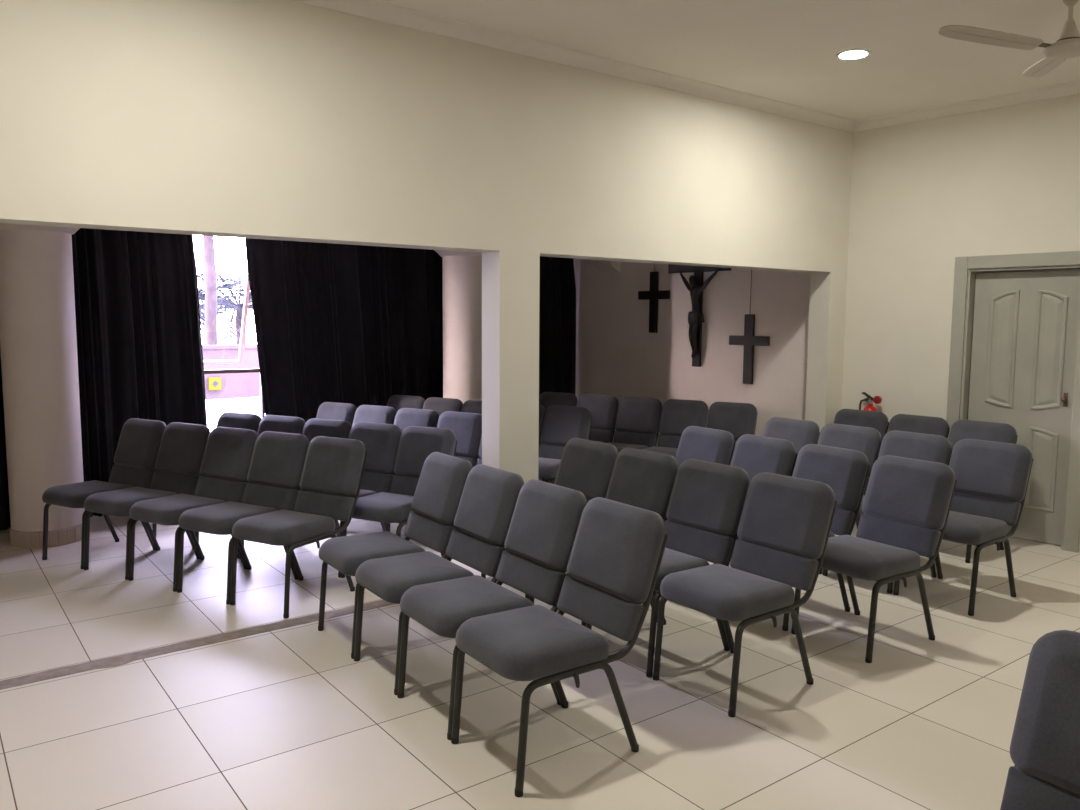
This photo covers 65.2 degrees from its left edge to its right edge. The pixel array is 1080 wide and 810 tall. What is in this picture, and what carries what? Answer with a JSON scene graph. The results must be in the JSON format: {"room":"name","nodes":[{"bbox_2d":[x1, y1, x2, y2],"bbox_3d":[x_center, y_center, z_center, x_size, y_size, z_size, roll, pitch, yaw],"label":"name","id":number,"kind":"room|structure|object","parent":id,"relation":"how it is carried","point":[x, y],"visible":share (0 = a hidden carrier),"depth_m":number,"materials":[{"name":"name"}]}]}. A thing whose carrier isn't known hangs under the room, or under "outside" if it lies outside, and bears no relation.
{"room":"house of worship","nodes":[
{"label":"house of worship","id":0,"kind":"room"},
{"bbox_2d":[33,604,393,682],"bbox_3d":[-1.213,1.198,4.508,9.294,0.119,0.106,-4,7,-37],"label":"floor strip","id":1,"kind":"object","parent":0,"point":[392,604],"visible":0.11,"depth_m":4.05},
{"bbox_2d":[0,478,552,680],"bbox_3d":[-2.244,1.053,5.878,9.291,0.120,3.335,-4,7,-37],"label":"floor","id":2,"kind":"structure","parent":0,"point":[55,613],"depth_m":4.88,"materials":[{"name":"tile"}]},
{"bbox_2d":[0,223,84,547],"bbox_3d":[-3.519,-0.209,5.957,0.660,2.360,0.660,-4,7,-37],"label":"column","id":3,"kind":"structure","parent":2,"relation":"on","point":[38,338],"depth_m":5.79,"materials":[{"name":"paint"}]},
{"bbox_2d":[42,418,166,568],"bbox_3d":[-2.915,0.565,5.697,0.457,0.878,0.699,3,7,29],"label":"padded chair","id":4,"kind":"object","parent":2,"relation":"on","point":[135,457],"visible":0.77,"depth_m":5.79,"materials":[{"name":"grey fabric"}]},
{"bbox_2d":[83,422,209,579],"bbox_3d":[-2.528,0.589,5.483,0.457,0.878,0.699,4,7,29],"label":"padded chair","id":5,"kind":"object","parent":2,"relation":"on","point":[182,447],"visible":0.74,"depth_m":5.57,"materials":[{"name":"grey fabric"}]},
{"bbox_2d":[128,426,257,591],"bbox_3d":[-2.140,0.613,5.269,0.457,0.878,0.699,4,7,29],"label":"padded chair","id":6,"kind":"object","parent":2,"relation":"on","point":[228,452],"visible":0.74,"depth_m":5.36,"materials":[{"name":"grey fabric"}]},
{"bbox_2d":[152,412,260,549],"bbox_3d":[-2.404,0.522,6.152,0.457,0.878,0.699,3,6,27],"label":"padded chair","id":7,"kind":"object","parent":2,"relation":"on","point":[251,421],"visible":0.13,"depth_m":6.32,"materials":[{"name":"grey fabric"}]},
{"bbox_2d":[177,431,308,604],"bbox_3d":[-1.753,0.637,5.056,0.457,0.878,0.699,3,7,29],"label":"padded chair","id":8,"kind":"object","parent":2,"relation":"on","point":[278,458],"visible":0.71,"depth_m":5.14,"materials":[{"name":"grey fabric"}]},
{"bbox_2d":[195,415,304,558],"bbox_3d":[-2.022,0.545,5.954,0.457,0.878,0.699,3,7,28],"label":"padded chair","id":9,"kind":"object","parent":2,"relation":"on","point":[275,423],"visible":0.09,"depth_m":6.12,"materials":[{"name":"grey fabric"}]},
{"bbox_2d":[239,418,351,564],"bbox_3d":[-1.640,0.567,5.755,0.457,0.878,0.699,3,7,28],"label":"padded chair","id":10,"kind":"object","parent":2,"relation":"on","point":[314,427],"visible":0.11,"depth_m":5.93,"materials":[{"name":"grey fabric"}]},
{"bbox_2d":[230,436,366,618],"bbox_3d":[-1.366,0.661,4.841,0.457,0.878,0.699,4,7,29],"label":"padded chair","id":11,"kind":"object","parent":2,"relation":"on","point":[333,468],"visible":0.96,"depth_m":4.92,"materials":[{"name":"grey fabric"}]},
{"bbox_2d":[316,402,356,424],"bbox_3d":[-1.874,0.444,6.954,0.457,0.878,0.699,4,7,31],"label":"padded chair","id":12,"kind":"object","parent":2,"relation":"on","point":[326,410],"visible":0.05,"depth_m":7.11,"materials":[{"name":"grey fabric"}]},
{"bbox_2d":[334,422,401,577],"bbox_3d":[-1.258,0.589,5.558,0.457,0.878,0.699,3,6,27],"label":"padded chair","id":13,"kind":"object","parent":2,"relation":"on","point":[380,441],"visible":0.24,"depth_m":5.67,"materials":[{"name":"grey fabric"}]},
{"bbox_2d":[352,405,396,425],"bbox_3d":[-1.502,0.469,6.729,0.457,0.878,0.699,4,7,31],"label":"padded chair","id":14,"kind":"object","parent":2,"relation":"on","point":[364,413],"visible":0.07,"depth_m":6.89,"materials":[{"name":"grey fabric"}]},
{"bbox_2d":[340,426,457,577],"bbox_3d":[-0.876,0.611,5.359,0.457,0.878,0.699,3,7,28],"label":"padded chair","id":15,"kind":"object","parent":2,"relation":"on","point":[416,443],"visible":0.53,"depth_m":5.49,"materials":[{"name":"grey fabric"}]},
{"bbox_2d":[387,395,424,411],"bbox_3d":[-1.398,0.375,7.669,0.457,0.878,0.699,4,7,31],"label":"padded chair","id":16,"kind":"object","parent":2,"relation":"on","point":[397,402],"visible":0.07,"depth_m":7.84,"materials":[{"name":"grey fabric"}]},
{"bbox_2d":[394,408,438,430],"bbox_3d":[-1.129,0.494,6.504,0.457,0.878,0.699,4,7,31],"label":"padded chair","id":17,"kind":"object","parent":2,"relation":"on","point":[405,417],"visible":0.09,"depth_m":6.67,"materials":[{"name":"grey fabric"}]},
{"bbox_2d":[388,411,481,529],"bbox_3d":[-0.756,0.519,6.279,0.457,0.878,0.699,4,7,31],"label":"padded chair","id":18,"kind":"object","parent":2,"relation":"on","point":[467,427],"visible":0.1,"depth_m":6.39,"materials":[{"name":"grey fabric"}]},
{"bbox_2d":[423,397,462,416],"bbox_3d":[-1.028,0.399,7.449,0.457,0.878,0.699,4,7,30],"label":"padded chair","id":19,"kind":"object","parent":2,"relation":"on","point":[440,405],"visible":0.1,"depth_m":7.61,"materials":[{"name":"grey fabric"}]},
{"bbox_2d":[435,250,481,403],"bbox_3d":[-0.692,-0.405,8.060,0.660,2.360,0.660,-4,7,-37],"label":"column","id":20,"kind":"structure","parent":2,"relation":"on","point":[461,271],"depth_m":7.82,"materials":[{"name":"paint"}]},
{"bbox_2d":[461,400,481,414],"bbox_3d":[-0.657,0.424,7.230,0.457,0.878,0.699,4,7,31],"label":"padded chair","id":21,"kind":"object","parent":2,"relation":"on","point":[469,406],"visible":0.05,"depth_m":7.45,"materials":[{"name":"grey fabric"}]},
{"bbox_2d":[476,435,481,464],"bbox_3d":[-0.384,0.544,6.054,0.457,0.878,0.699,4,7,31],"label":"padded chair","id":22,"kind":"object","parent":2,"relation":"on","point":[479,460],"visible":0.03,"depth_m":6.30,"materials":[{"name":"grey fabric"}]},
{"bbox_2d":[539,404,545,445],"bbox_3d":[-0.287,0.448,7.011,0.457,0.878,0.699,4,7,30],"label":"padded chair","id":23,"kind":"object","parent":2,"relation":"on","point":[542,409],"visible":0.03,"depth_m":7.11,"materials":[{"name":"grey fabric"}]},
{"bbox_2d":[539,392,576,481],"bbox_3d":[0.025,0.340,8.093,0.457,0.878,0.699,4,7,31],"label":"padded chair","id":24,"kind":"object","parent":2,"relation":"on","point":[546,399],"visible":0.11,"depth_m":8.27,"materials":[{"name":"grey fabric"}]},
{"bbox_2d":[538,405,591,483],"bbox_3d":[0.083,0.472,6.792,0.457,0.878,0.699,4,7,30],"label":"padded chair","id":25,"kind":"object","parent":2,"relation":"on","point":[561,424],"visible":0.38,"depth_m":6.93,"materials":[{"name":"grey fabric"}]},
{"bbox_2d":[545,394,618,481],"bbox_3d":[0.404,0.365,7.866,0.457,0.878,0.699,4,7,31],"label":"padded chair","id":26,"kind":"object","parent":2,"relation":"on","point":[603,409],"visible":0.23,"depth_m":7.98,"materials":[{"name":"grey fabric"}]},
{"bbox_2d":[608,396,662,452],"bbox_3d":[0.782,0.391,7.638,0.457,0.878,0.699,4,7,31],"label":"padded chair","id":27,"kind":"object","parent":2,"relation":"on","point":[638,419],"visible":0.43,"depth_m":7.77,"materials":[{"name":"grey fabric"}]},
{"bbox_2d":[641,399,708,456],"bbox_3d":[1.161,0.416,7.411,0.457,0.878,0.699,4,7,31],"label":"padded chair","id":28,"kind":"object","parent":2,"relation":"on","point":[677,415],"visible":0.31,"depth_m":7.57,"materials":[{"name":"grey fabric"}]},
{"bbox_2d":[706,402,757,443],"bbox_3d":[1.539,0.441,7.184,0.457,0.878,0.699,4,7,31],"label":"padded chair","id":29,"kind":"object","parent":2,"relation":"on","point":[739,419],"visible":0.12,"depth_m":7.33,"materials":[{"name":"grey fabric"}]},
{"bbox_2d":[0,0,852,577],"bbox_3d":[-1.220,-0.454,4.385,9.320,3.190,0.195,-4,7,-37],"label":"wall","id":30,"kind":"structure","parent":0,"point":[286,120],"depth_m":4.56,"materials":[{"name":"paint"}]},
{"bbox_2d":[0,577,491,689],"bbox_3d":[-1.205,1.163,4.494,9.294,0.052,0.139,-4,7,-37],"label":"trim","id":31,"kind":"structure","parent":30,"relation":"attached to","point":[109,662],"depth_m":4.08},
{"bbox_2d":[292,0,856,131],"bbox_3d":[-1.130,-1.998,4.103,9.300,0.060,0.104,-4,7,-37],"label":"trim","id":32,"kind":"structure","parent":30,"relation":"attached to","point":[377,10],"depth_m":5.05,"materials":[{"name":"paint"}]},
{"bbox_2d":[0,522,1079,809],"bbox_3d":[0.613,1.393,2.678,10.018,0.120,5.030,-4,7,-37],"label":"floor","id":33,"kind":"structure","parent":0,"point":[285,718],"depth_m":3.38,"materials":[{"name":"beige tile"}]},
{"bbox_2d":[318,452,472,658],"bbox_3d":[-0.728,0.720,4.290,0.699,0.878,0.482,-4,7,-35],"label":"padded chair","id":34,"kind":"object","parent":33,"relation":"on","point":[441,483],"visible":0.72,"depth_m":4.27,"materials":[{"name":"grey fabric"}]},
{"bbox_2d":[354,464,523,694],"bbox_3d":[-0.461,0.760,3.910,0.699,0.878,0.482,-4,7,-35],"label":"padded chair","id":35,"kind":"object","parent":33,"relation":"on","point":[485,510],"visible":0.77,"depth_m":3.89,"materials":[{"name":"grey fabric"}]},
{"bbox_2d":[397,479,586,739],"bbox_3d":[-0.193,0.800,3.529,0.699,0.878,0.482,-4,7,-35],"label":"padded chair","id":36,"kind":"object","parent":33,"relation":"on","point":[546,516],"visible":0.73,"depth_m":3.51,"materials":[{"name":"grey fabric"}]},
{"bbox_2d":[481,438,617,598],"bbox_3d":[0.061,0.667,4.858,0.699,0.878,0.482,-4,7,-37],"label":"padded chair","id":37,"kind":"object","parent":33,"relation":"on","point":[586,467],"visible":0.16,"depth_m":4.91,"materials":[{"name":"grey fabric"}]},
{"bbox_2d":[451,497,668,797],"bbox_3d":[0.075,0.840,3.149,0.699,0.878,0.482,-4,7,-35],"label":"padded chair","id":38,"kind":"object","parent":33,"relation":"on","point":[616,555],"visible":1,"depth_m":3.10,"materials":[{"name":"grey fabric"}]},
{"bbox_2d":[529,448,677,626],"bbox_3d":[0.344,0.707,4.483,0.699,0.878,0.482,-4,7,-37],"label":"padded chair","id":39,"kind":"object","parent":33,"relation":"on","point":[644,479],"visible":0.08,"depth_m":4.54,"materials":[{"name":"grey fabric"}]},
{"bbox_2d":[586,459,749,677],"bbox_3d":[0.628,0.747,4.107,0.699,0.878,0.482,-4,7,-36],"label":"padded chair","id":40,"kind":"object","parent":33,"relation":"on","point":[706,504],"visible":0.51,"depth_m":4.13,"materials":[{"name":"grey fabric"}]},
{"bbox_2d":[662,426,734,563],"bbox_3d":[0.867,0.609,5.487,0.699,0.878,0.482,-4,7,-34],"label":"padded chair","id":41,"kind":"object","parent":33,"relation":"on","point":[699,443],"visible":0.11,"depth_m":5.55,"materials":[{"name":"grey fabric"}]},
{"bbox_2d":[653,472,836,716],"bbox_3d":[0.912,0.786,3.732,0.699,0.878,0.482,-4,7,-37],"label":"padded chair","id":42,"kind":"object","parent":33,"relation":"on","point":[785,524],"visible":1,"depth_m":3.71,"materials":[{"name":"grey fabric"}]},
{"bbox_2d":[730,434,797,483],"bbox_3d":[1.143,0.651,5.082,0.699,0.878,0.482,-4,7,-34],"label":"padded chair","id":43,"kind":"object","parent":33,"relation":"on","point":[755,454],"visible":0.12,"depth_m":5.15,"materials":[{"name":"grey fabric"}]},
{"bbox_2d":[763,417,819,471],"bbox_3d":[1.610,0.557,6.036,0.699,0.878,0.482,-4,7,-38],"label":"padded chair","id":44,"kind":"object","parent":33,"relation":"on","point":[801,433],"visible":0.16,"depth_m":6.11,"materials":[{"name":"grey fabric"}]},
{"bbox_2d":[728,444,869,630],"bbox_3d":[1.419,0.694,4.677,0.699,0.878,0.482,-4,7,-34],"label":"padded chair","id":45,"kind":"object","parent":33,"relation":"on","point":[846,471],"visible":0.3,"depth_m":4.66,"materials":[{"name":"grey fabric"}]},
{"bbox_2d":[818,423,881,573],"bbox_3d":[1.900,0.597,5.665,0.699,0.878,0.482,-4,7,-38],"label":"padded chair","id":46,"kind":"object","parent":33,"relation":"on","point":[866,440],"visible":0.11,"depth_m":5.72,"materials":[{"name":"grey fabric"}]},
{"bbox_2d":[834,409,888,439],"bbox_3d":[2.362,0.498,6.664,0.699,0.878,0.482,-4,7,-39],"label":"padded chair","id":47,"kind":"object","parent":33,"relation":"on","point":[876,420],"visible":0.08,"depth_m":6.75,"materials":[{"name":"grey fabric"}]},
{"bbox_2d":[791,455,956,662],"bbox_3d":[1.696,0.736,4.272,0.699,0.878,0.482,-4,7,-34],"label":"padded chair","id":48,"kind":"object","parent":33,"relation":"on","point":[906,507],"visible":0.94,"depth_m":4.25,"materials":[{"name":"grey fabric"}]},
{"bbox_2d":[823,430,952,593],"bbox_3d":[2.190,0.636,5.295,0.699,0.878,0.482,-4,7,-38],"label":"padded chair","id":49,"kind":"object","parent":33,"relation":"on","point":[920,446],"visible":0.22,"depth_m":5.36,"materials":[{"name":"grey fabric"}]},
{"bbox_2d":[887,414,949,438],"bbox_3d":[2.663,0.537,6.299,0.699,0.878,0.482,-4,7,-39],"label":"padded chair","id":50,"kind":"object","parent":33,"relation":"on","point":[899,422],"visible":0.09,"depth_m":6.40,"materials":[{"name":"grey fabric"}]},
{"bbox_2d":[893,439,1032,615],"bbox_3d":[2.480,0.675,4.925,0.699,0.878,0.482,-4,7,-38],"label":"padded chair","id":51,"kind":"object","parent":33,"relation":"on","point":[992,477],"visible":0.71,"depth_m":4.93,"materials":[{"name":"grey fabric"}]},
{"bbox_2d":[948,420,1017,562],"bbox_3d":[2.964,0.576,5.934,0.699,0.878,0.482,-4,7,-39],"label":"padded chair","id":52,"kind":"object","parent":33,"relation":"on","point":[961,429],"visible":0.22,"depth_m":6.03,"materials":[{"name":"grey fabric"}]},
{"bbox_2d":[1000,630,1079,809],"bbox_3d":[1.077,0.993,1.692,0.699,0.878,0.487,-4,7,-37],"label":"padded chair","id":53,"kind":"object","parent":33,"relation":"on","point":[1045,741],"visible":1,"depth_m":1.92,"materials":[{"name":"grey fabric"}]},
{"bbox_2d":[378,0,1079,120],"bbox_3d":[0.512,-1.892,2.256,9.718,0.120,5.030,-4,7,-37],"label":"ceiling","id":54,"kind":"structure","parent":0,"point":[785,51],"depth_m":4.84,"materials":[{"name":"paint"}]},
{"bbox_2d":[836,49,870,59],"bbox_3d":[1.883,-2.105,5.077,0.200,0.009,0.200,-4,7,-37],"label":"recessed light","id":55,"kind":"object","parent":54,"relation":"in","point":[851,54],"visible":1,"depth_m":5.08,"materials":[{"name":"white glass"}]},
{"bbox_2d":[938,0,1079,76],"bbox_3d":[2.599,-1.830,3.942,1.154,0.319,1.104,-4,7,-37],"label":"ceiling fan","id":56,"kind":"object","parent":54,"relation":"hanging from","point":[1067,45],"visible":1,"depth_m":4.03,"materials":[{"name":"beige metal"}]},
{"bbox_2d":[573,94,1079,552],"bbox_3d":[3.148,-0.645,6.526,0.160,3.190,8.512,-5,8,-41],"label":"wall","id":57,"kind":"structure","parent":0,"point":[926,194],"depth_m":6.79,"materials":[{"name":"paint"}]},
{"bbox_2d":[593,260,619,272],"bbox_3d":[0.678,-1.540,8.970,0.230,0.270,0.270,-4,7,-37],"label":"trim","id":58,"kind":"structure","parent":57,"relation":"attached to","point":[608,266],"depth_m":8.95,"materials":[{"name":"paint"}]},
{"bbox_2d":[638,263,669,332],"bbox_3d":[1.161,-1.094,8.588,0.047,0.718,0.400,-5,8,-41],"label":"wooden cross","id":59,"kind":"object","parent":57,"relation":"hanging from","point":[653,295],"visible":0.96,"depth_m":8.57,"materials":[{"name":"brown wood"}]},
{"bbox_2d":[668,264,730,366],"bbox_3d":[1.490,-0.956,8.140,0.140,1.175,0.730,-5,8,-41],"label":"crucifix","id":60,"kind":"object","parent":57,"relation":"attached to","point":[696,317],"visible":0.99,"depth_m":8.12,"materials":[{"name":"brown wood"}]},
{"bbox_2d":[729,269,769,383],"bbox_3d":[1.927,-0.814,7.745,0.047,1.246,0.424,-5,8,-41],"label":"wooden cross","id":61,"kind":"object","parent":57,"relation":"hanging from","point":[749,340],"visible":0.91,"depth_m":7.75,"materials":[{"name":"brown wood"}]},
{"bbox_2d":[859,392,881,410],"bbox_3d":[2.688,0.170,6.901,0.148,0.547,0.147,1,6,6],"label":"fire extinguisher","id":62,"kind":"object","parent":57,"relation":"attached to","point":[877,399],"visible":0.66,"depth_m":6.86,"materials":[{"name":"red metal"}]},
{"bbox_2d":[854,81,1079,131],"bbox_3d":[4.195,-2.058,4.999,0.112,0.060,5.047,-5,8,-41],"label":"trim","id":63,"kind":"structure","parent":57,"relation":"attached to","point":[1072,88],"depth_m":6.17,"materials":[{"name":"paint"}]},
{"bbox_2d":[946,251,1079,552],"bbox_3d":[3.497,-0.049,6.175,0.176,2.079,0.941,-5,8,-41],"label":"door","id":64,"kind":"structure","parent":57,"relation":"in","point":[1020,364],"depth_m":6.12,"materials":[{"name":"paint"}]},
{"bbox_2d":[979,269,1079,272],"bbox_3d":[3.617,-0.218,6.252,0.100,2.400,1.613,-5,8,-41],"label":"wall","id":65,"kind":"structure","parent":0,"point":[1059,269],"depth_m":6.14,"materials":[{"name":"paint"}]},
{"bbox_3d":[-3.272,-0.487,6.936,9.077,2.720,0.140,-4,7,-37],"label":"wall window","id":66,"kind":"structure","parent":0,"visible":0},
{"bbox_2d":[203,270,264,418],"bbox_3d":[-2.647,-0.575,7.685,3.140,2.150,0.550,-4,7,-37],"label":"window","id":67,"kind":"structure","parent":66,"relation":"attached to","point":[239,360],"depth_m":7.66,"materials":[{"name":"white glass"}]},
{"bbox_3d":[-2.305,-1.646,7.369,6.670,0.025,0.132,-4,7,-37],"label":"curtain rod","id":68,"kind":"object","parent":66,"relation":"attached to","visible":0},
{"bbox_2d":[0,350,10,529],"bbox_3d":[-4.355,-0.269,5.909,1.192,2.451,0.101,-4,7,-37],"label":"curtain","id":69,"kind":"object","parent":68,"relation":"hanging from","point":[5,523],"visible":0.23,"depth_m":6.27,"materials":[{"name":"black fabric"}]},
{"bbox_2d":[72,228,206,516],"bbox_3d":[-3.306,-0.349,6.679,1.300,2.435,0.110,-4,7,-37],"label":"curtain","id":70,"kind":"object","parent":68,"relation":"hanging from","point":[140,350],"visible":0.53,"depth_m":6.71,"materials":[{"name":"black fabric"}]},
{"bbox_2d":[245,238,442,422],"bbox_3d":[-1.605,-0.467,7.947,2.291,2.435,0.104,-4,7,-37],"label":"curtain","id":71,"kind":"object","parent":68,"relation":"hanging from","point":[357,325],"visible":0.46,"depth_m":7.76,"materials":[{"name":"black fabric"}]},
{"bbox_2d":[539,256,575,395],"bbox_3d":[-0.124,-0.570,9.057,1.344,2.435,0.095,-4,7,-37],"label":"curtain","id":72,"kind":"object","parent":68,"relation":"hanging from","point":[557,288],"visible":0.23,"depth_m":9.25,"materials":[{"name":"black fabric"}]},
{"label":"outside","id":73,"kind":"structure","parent":0,"visible":0},
{"bbox_2d":[206,397,260,431],"bbox_3d":[-12.640,-0.903,25.635,70.000,0.280,40.940,-4,7,-37],"label":"ground","id":74,"kind":"structure","parent":73,"point":[215,408],"depth_m":15.27,"materials":[{"name":"white"}]},
{"bbox_2d":[203,236,217,344],"bbox_3d":[-7.041,-2.926,17.656,5.691,5.424,5.751,-4,7,-37],"label":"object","id":75,"kind":"object","parent":74,"relation":"on","point":[211,330],"visible":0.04,"depth_m":17.72,"materials":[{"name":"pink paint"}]},
{"bbox_2d":[196,266,255,344],"bbox_3d":[-8.309,-2.392,23.909,6.790,3.766,6.985,3,6,22],"label":"palm tree","id":76,"kind":"object","parent":74,"relation":"on","point":[223,303],"visible":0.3,"depth_m":22.87,"materials":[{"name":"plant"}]},
{"bbox_2d":[202,344,259,399],"bbox_3d":[-6.215,-0.634,17.023,70.000,1.150,0.280,-4,7,-37],"label":"wall","id":77,"kind":"structure","parent":74,"relation":"on","point":[234,385],"depth_m":16.94,"materials":[{"name":"pink paint"}]},
{"bbox_2d":[208,377,221,389],"bbox_3d":[-6.417,-0.419,16.677,0.240,0.250,0.066,-4,7,-37],"label":"sign","id":78,"kind":"object","parent":77,"relation":"attached to","point":[214,383],"visible":1,"depth_m":16.65,"materials":[{"name":"paint"}]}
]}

